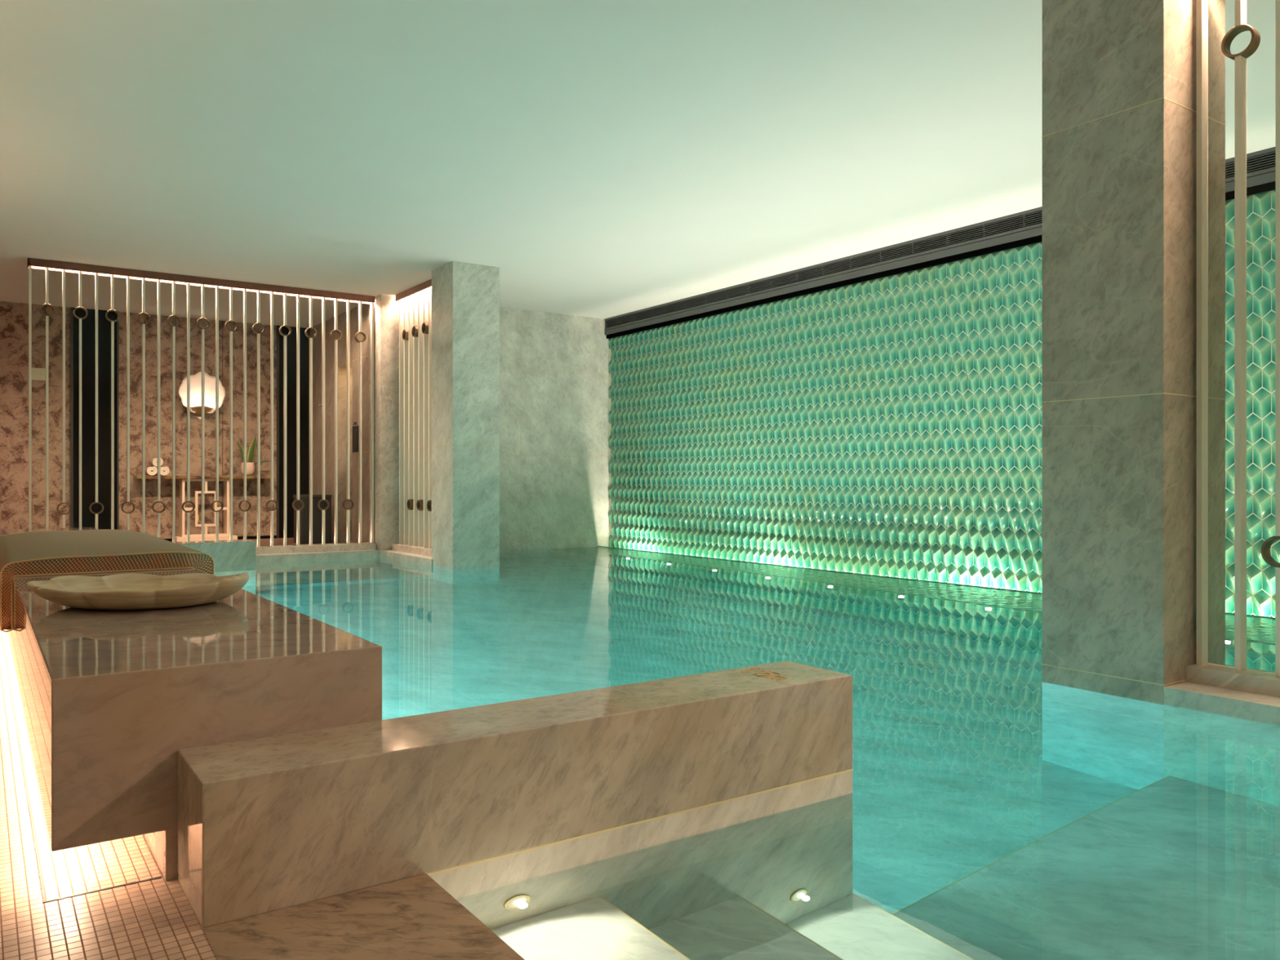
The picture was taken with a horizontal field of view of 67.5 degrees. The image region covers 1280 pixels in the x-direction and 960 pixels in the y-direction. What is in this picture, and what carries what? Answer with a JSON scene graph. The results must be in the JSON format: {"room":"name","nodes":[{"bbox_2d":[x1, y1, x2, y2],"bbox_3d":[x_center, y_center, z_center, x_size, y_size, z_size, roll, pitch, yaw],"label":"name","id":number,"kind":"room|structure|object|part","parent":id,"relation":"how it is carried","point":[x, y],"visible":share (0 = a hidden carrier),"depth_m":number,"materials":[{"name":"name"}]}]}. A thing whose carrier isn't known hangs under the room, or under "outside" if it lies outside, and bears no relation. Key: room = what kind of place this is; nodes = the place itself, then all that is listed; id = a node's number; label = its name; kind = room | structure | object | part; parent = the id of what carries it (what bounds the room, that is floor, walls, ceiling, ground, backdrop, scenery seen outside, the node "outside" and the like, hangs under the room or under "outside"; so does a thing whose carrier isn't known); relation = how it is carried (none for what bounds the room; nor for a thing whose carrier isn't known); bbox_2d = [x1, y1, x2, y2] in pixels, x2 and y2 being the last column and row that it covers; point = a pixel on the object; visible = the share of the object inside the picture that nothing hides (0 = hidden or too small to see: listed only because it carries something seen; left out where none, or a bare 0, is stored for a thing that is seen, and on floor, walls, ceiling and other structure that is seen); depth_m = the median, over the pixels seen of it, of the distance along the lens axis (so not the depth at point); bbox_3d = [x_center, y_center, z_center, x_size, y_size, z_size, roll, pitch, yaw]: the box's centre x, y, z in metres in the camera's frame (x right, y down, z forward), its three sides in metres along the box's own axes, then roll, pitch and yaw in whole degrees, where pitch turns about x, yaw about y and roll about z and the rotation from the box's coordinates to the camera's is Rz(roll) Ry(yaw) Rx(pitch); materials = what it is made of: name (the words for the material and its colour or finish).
{"room":"indoor swimming pool","nodes":[
{"label":"indoor swimming pool","id":0,"kind":"room"},
{"bbox_2d":[0,301,334,542],"bbox_3d":[-6.282,-0.477,11.714,5.833,3.121,0.168,0,0,-35],"label":"wall","id":1,"kind":"structure","parent":0,"point":[14,317],"depth_m":11.77,"materials":[{"name":"stone"}]},
{"bbox_2d":[31,367,45,380],"bbox_3d":[-6.982,-1.229,11.121,0.142,0.142,0.012,0,0,-35],"label":"wall switch","id":2,"kind":"object","parent":1,"relation":"attached to","point":[37,374],"visible":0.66,"depth_m":11.12,"materials":[{"name":"beige plastic"}]},
{"bbox_2d":[70,306,119,529],"bbox_3d":[-6.505,-0.633,11.435,0.500,2.805,0.036,0,0,-35],"label":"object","id":3,"kind":"structure","parent":1,"relation":"in","point":[88,324],"depth_m":11.42,"materials":[{"name":"black paint"}]},
{"bbox_2d":[177,371,225,417],"bbox_3d":[-5.509,-1.077,12.032,0.544,0.563,0.174,0,0,-35],"label":"wall lamp","id":4,"kind":"object","parent":1,"relation":"attached to","point":[195,380],"visible":0.84,"depth_m":12.03,"materials":[{"name":"white glass"}]},
{"bbox_2d":[133,475,270,479],"bbox_3d":[-5.449,-0.034,12.022,1.579,0.038,0.275,0,0,-35],"label":"wall shelf","id":5,"kind":"object","parent":1,"relation":"attached to","point":[135,477],"visible":0.91,"depth_m":11.87,"materials":[{"name":"wood"}]},
{"bbox_2d":[145,466,157,475],"bbox_3d":[-5.948,-0.114,11.655,0.117,0.114,0.206,0,0,-35],"label":"rolled towel","id":6,"kind":"object","parent":5,"relation":"on","point":[152,470],"visible":0.99,"depth_m":11.58,"materials":[{"name":"fabric"}]},
{"bbox_2d":[150,457,163,466],"bbox_3d":[-5.897,-0.221,11.691,0.117,0.114,0.206,0,0,-35],"label":"rolled towel","id":7,"kind":"object","parent":6,"relation":"on","point":[153,462],"visible":0.77,"depth_m":11.62,"materials":[{"name":"fabric"}]},
{"bbox_2d":[156,466,169,475],"bbox_3d":[-5.840,-0.114,11.730,0.117,0.114,0.206,0,0,-35],"label":"rolled towel","id":8,"kind":"object","parent":5,"relation":"on","point":[164,470],"visible":0.89,"depth_m":11.65,"materials":[{"name":"fabric"}]},
{"bbox_2d":[237,435,268,475],"bbox_3d":[-4.973,-0.317,12.347,0.410,0.525,0.172,0,0,-35],"label":"potted snake plant","id":9,"kind":"object","parent":5,"relation":"on","point":[250,451],"visible":0.8,"depth_m":12.30,"materials":[{"name":"green plant"}]},
{"bbox_3d":[-5.037,-0.140,12.302,0.172,0.171,0.172,0,0,-35],"label":"pot","id":10,"kind":"part","parent":9,"relation":"part of","materials":[{"name":"ceramic"}]},
{"bbox_2d":[163,535,276,542],"bbox_3d":[-6.470,0.749,11.473,4.083,0.040,0.017,0,0,-35],"label":"baseboard","id":11,"kind":"structure","parent":1,"relation":"attached to","point":[261,536],"depth_m":12.46,"materials":[{"name":"black paint"}]},
{"bbox_2d":[276,325,310,537],"bbox_3d":[-4.610,-0.633,12.746,0.425,2.805,0.036,0,0,-35],"label":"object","id":12,"kind":"structure","parent":1,"relation":"in","point":[291,338],"depth_m":12.73,"materials":[{"name":"black paint"}]},
{"bbox_2d":[0,537,340,959],"bbox_3d":[-2.067,1.467,4.929,5.044,1.399,15.791,0,0,-35],"label":"floor","id":13,"kind":"structure","parent":0,"point":[155,919],"depth_m":1.71,"materials":[{"name":"tile"}]},
{"bbox_2d":[0,629,161,902],"bbox_3d":[-2.745,0.770,4.311,0.195,0.005,6.118,0,0,-35],"label":"light strip","id":14,"kind":"object","parent":13,"relation":"on","point":[77,871],"visible":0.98,"depth_m":1.95,"materials":[{"name":"tile"}]},
{"bbox_2d":[0,527,382,881],"bbox_3d":[-2.616,0.565,4.513,0.612,0.409,6.349,0,0,-35],"label":"counter","id":15,"kind":"object","parent":13,"relation":"on","point":[110,699],"visible":0.6,"depth_m":1.93,"materials":[{"name":"beige stone"}]},
{"bbox_2d":[0,528,214,632],"bbox_3d":[-2.649,0.421,4.596,0.735,0.288,2.099,0,0,-35],"label":"chair","id":16,"kind":"object","parent":15,"relation":"on","point":[44,553],"visible":0.9,"depth_m":3.85,"materials":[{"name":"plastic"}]},
{"bbox_2d":[26,572,248,609],"bbox_3d":[-1.444,0.315,2.785,0.563,0.089,0.526,0,0,-35],"label":"stone bowl","id":17,"kind":"object","parent":15,"relation":"on","point":[130,591],"visible":1,"depth_m":2.71,"materials":[{"name":"beige stone"}]},
{"bbox_2d":[175,479,237,542],"bbox_3d":[-5.451,0.378,12.021,0.700,0.779,0.274,0,0,-35],"label":"frame","id":18,"kind":"object","parent":13,"relation":"on","point":[182,537],"visible":0.84,"depth_m":11.94,"materials":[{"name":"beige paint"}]},
{"bbox_3d":[-5.415,0.688,11.952,0.485,0.027,0.038,0,0,-35],"label":"rail","id":19,"kind":"part","parent":18,"relation":"part of","materials":[{"name":"pink paint"}]},
{"bbox_3d":[-5.415,0.001,11.952,0.485,0.026,0.038,0,0,-35],"label":"rail","id":20,"kind":"part","parent":18,"relation":"part of","materials":[{"name":"pink paint"}]},
{"bbox_3d":[-5.414,0.564,11.953,0.192,0.028,0.038,0,0,-35],"label":"rail","id":21,"kind":"part","parent":18,"relation":"part of","materials":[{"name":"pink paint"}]},
{"bbox_3d":[-5.414,0.152,11.953,0.192,0.028,0.038,0,0,-35],"label":"rail","id":22,"kind":"part","parent":18,"relation":"part of","materials":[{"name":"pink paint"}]},
{"bbox_2d":[293,494,332,544],"bbox_3d":[-3.999,0.474,11.698,0.362,0.590,0.383,0,0,-35],"label":"waste bin","id":23,"kind":"object","parent":13,"relation":"on","point":[304,513],"visible":0.76,"depth_m":11.54,"materials":[{"name":"black metal"}]},
{"bbox_3d":[-3.999,0.196,11.698,0.362,0.033,0.383,0,0,-35],"label":"lid","id":24,"kind":"part","parent":23,"relation":"part of","materials":[{"name":"black metal"}]},
{"bbox_2d":[203,873,524,959],"bbox_3d":[0.681,0.780,-0.072,0.403,0.028,4.440,0,0,-35],"label":"step","id":25,"kind":"structure","parent":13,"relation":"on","point":[415,917],"depth_m":1.62,"materials":[{"name":"stone"}]},
{"bbox_2d":[310,303,368,542],"bbox_3d":[-3.643,-0.634,11.874,0.176,2.807,2.575,0,0,-35],"label":"wall","id":26,"kind":"structure","parent":0,"point":[342,318],"depth_m":11.90,"materials":[{"name":"stone"}]},
{"bbox_2d":[352,426,358,452],"bbox_3d":[-3.355,-0.483,11.295,0.010,0.304,0.204,0,0,-35],"label":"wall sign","id":27,"kind":"object","parent":26,"relation":"attached to","point":[355,428],"visible":0.91,"depth_m":11.28,"materials":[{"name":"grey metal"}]},
{"bbox_2d":[337,367,352,543],"bbox_3d":[-3.138,-0.365,11.864,0.992,2.436,0.917,0,0,-35],"label":"wall","id":28,"kind":"structure","parent":0,"point":[352,367],"depth_m":11.96,"materials":[{"name":"stone"}]},
{"bbox_2d":[368,293,399,550],"bbox_3d":[-2.787,-0.634,10.738,0.362,2.807,0.417,0,0,-35],"label":"pier","id":29,"kind":"object","parent":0,"point":[386,309],"visible":0.46,"depth_m":10.57,"materials":[{"name":"stone"}]},
{"bbox_2d":[499,306,608,551],"bbox_3d":[-1.456,0.065,11.542,2.908,4.204,0.210,0,0,-35],"label":"wall","id":30,"kind":"structure","parent":0,"point":[554,367],"depth_m":11.68,"materials":[{"name":"stone"}]},
{"bbox_2d":[0,0,1275,328],"bbox_3d":[-0.799,-2.100,5.907,8.241,0.125,15.958,0,0,-35],"label":"ceiling","id":31,"kind":"structure","parent":0,"point":[611,158],"depth_m":5.66,"materials":[{"name":"paint"}]},
{"bbox_2d":[604,206,1042,338],"bbox_3d":[1.309,-1.905,9.640,0.075,0.264,6.033,0,0,-35],"label":"ceiling vent","id":32,"kind":"object","parent":31,"relation":"in","point":[1021,228],"depth_m":8.71,"materials":[{"name":"grey metal"}]},
{"bbox_2d":[608,191,1279,617],"bbox_3d":[3.357,0.065,6.939,0.232,4.204,12.924,0,0,-35],"label":"wall","id":33,"kind":"structure","parent":0,"point":[1262,286],"depth_m":8.28,"materials":[{"name":"tile"}]},
{"bbox_2d":[600,546,1275,618],"bbox_3d":[2.440,1.018,7.901,0.161,0.380,10.216,0,0,-35],"label":"light strip","id":34,"kind":"object","parent":33,"relation":"attached to","point":[601,546],"visible":0.11,"depth_m":8.32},
{"bbox_2d":[608,189,1279,617],"bbox_3d":[2.465,-0.302,7.999,0.032,2.988,10.084,0,0,-35],"label":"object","id":35,"kind":"structure","parent":33,"relation":"attached to","point":[946,441],"depth_m":8.52,"materials":[{"name":"tile"}]},
{"bbox_2d":[1246,146,1275,195],"bbox_3d":[3.867,-1.906,5.944,0.075,0.264,0.156,0,0,-35],"label":"air vent","id":36,"kind":"object","parent":33,"relation":"in","point":[1260,165],"depth_m":5.93,"materials":[{"name":"grey metal"}]},
{"bbox_3d":[0.919,2.067,5.298,6.108,0.167,13.000,0,0,-35],"label":"floor","id":37,"kind":"structure","parent":0,"visible":0},
{"bbox_2d":[173,539,255,577],"bbox_3d":[-4.019,1.251,7.803,1.637,1.464,0.258,0,0,-35],"label":"wall","id":38,"kind":"structure","parent":37,"relation":"on","point":[233,557],"depth_m":8.06,"materials":[{"name":"stone"}]},
{"bbox_2d":[255,549,433,565],"bbox_3d":[-3.626,1.376,9.230,3.708,1.214,1.725,0,0,-35],"label":"kerb","id":39,"kind":"object","parent":37,"relation":"on","point":[417,558],"visible":0.07,"depth_m":10.05,"materials":[{"name":"grey stone"}]},
{"bbox_2d":[26,257,376,554],"bbox_3d":[-4.300,-0.632,9.742,3.250,2.811,0.167,0,0,-35],"label":"screen","id":40,"kind":"object","parent":39,"relation":"on","point":[32,263],"visible":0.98,"depth_m":9.72,"materials":[{"name":"metal"}]},
{"bbox_2d":[391,279,431,556],"bbox_3d":[-2.249,-0.632,10.015,0.200,2.811,1.383,0,0,-35],"label":"screen","id":41,"kind":"object","parent":39,"relation":"on","point":[415,302],"visible":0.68,"depth_m":10.16,"materials":[{"name":"cream lacquer"},{"name":"brown bronze metal"},{"name":"clear glass"}]},
{"bbox_2d":[431,261,499,569],"bbox_3d":[-1.689,-0.027,9.261,0.481,4.021,0.514,0,0,-35],"label":"marble pillar","id":42,"kind":"structure","parent":37,"relation":"on","point":[465,334],"depth_m":9.06,"materials":[{"name":"stone"}]},
{"bbox_2d":[177,661,853,928],"bbox_3d":[-0.162,1.251,2.198,1.601,1.464,0.250,0,0,-35],"label":"wall","id":43,"kind":"structure","parent":37,"relation":"on","point":[476,799],"depth_m":1.99,"materials":[{"name":"stone"}]},
{"bbox_2d":[741,667,786,680],"bbox_3d":[0.332,0.518,2.559,0.075,0.003,0.157,0,0,-35],"label":"depth marking","id":44,"kind":"object","parent":43,"relation":"on","point":[769,673],"visible":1,"depth_m":2.56,"materials":[{"name":"gold metal"}]},
{"bbox_2d":[241,546,1279,959],"bbox_3d":[0.779,1.412,5.147,5.705,1.158,12.929,0,0,-35],"label":"pool water","id":45,"kind":"object","parent":37,"relation":"on","point":[994,810],"visible":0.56,"depth_m":2.71,"materials":[{"name":"teal liquid"}]},
{"bbox_2d":[1041,0,1226,704],"bbox_3d":[2.004,-0.027,3.903,0.485,4.021,0.498,0,0,-35],"label":"marble pillar","id":46,"kind":"structure","parent":37,"relation":"on","point":[1118,137],"depth_m":3.73,"materials":[{"name":"stone"}]},
{"bbox_2d":[1164,681,1279,725],"bbox_3d":[3.421,1.376,1.853,0.481,1.214,4.487,0,0,-35],"label":"kerb","id":47,"kind":"object","parent":37,"relation":"on","point":[1259,708],"visible":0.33,"depth_m":3.41,"materials":[{"name":"grey stone"}]},
{"bbox_2d":[1185,0,1279,697],"bbox_3d":[3.426,-0.632,1.851,0.167,2.811,4.497,0,0,-35],"label":"screen","id":48,"kind":"object","parent":47,"relation":"on","point":[1238,677],"visible":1,"depth_m":3.56,"materials":[{"name":"cream lacquer"},{"name":"bronze metal"},{"name":"pink-beige marble"}]}
]}

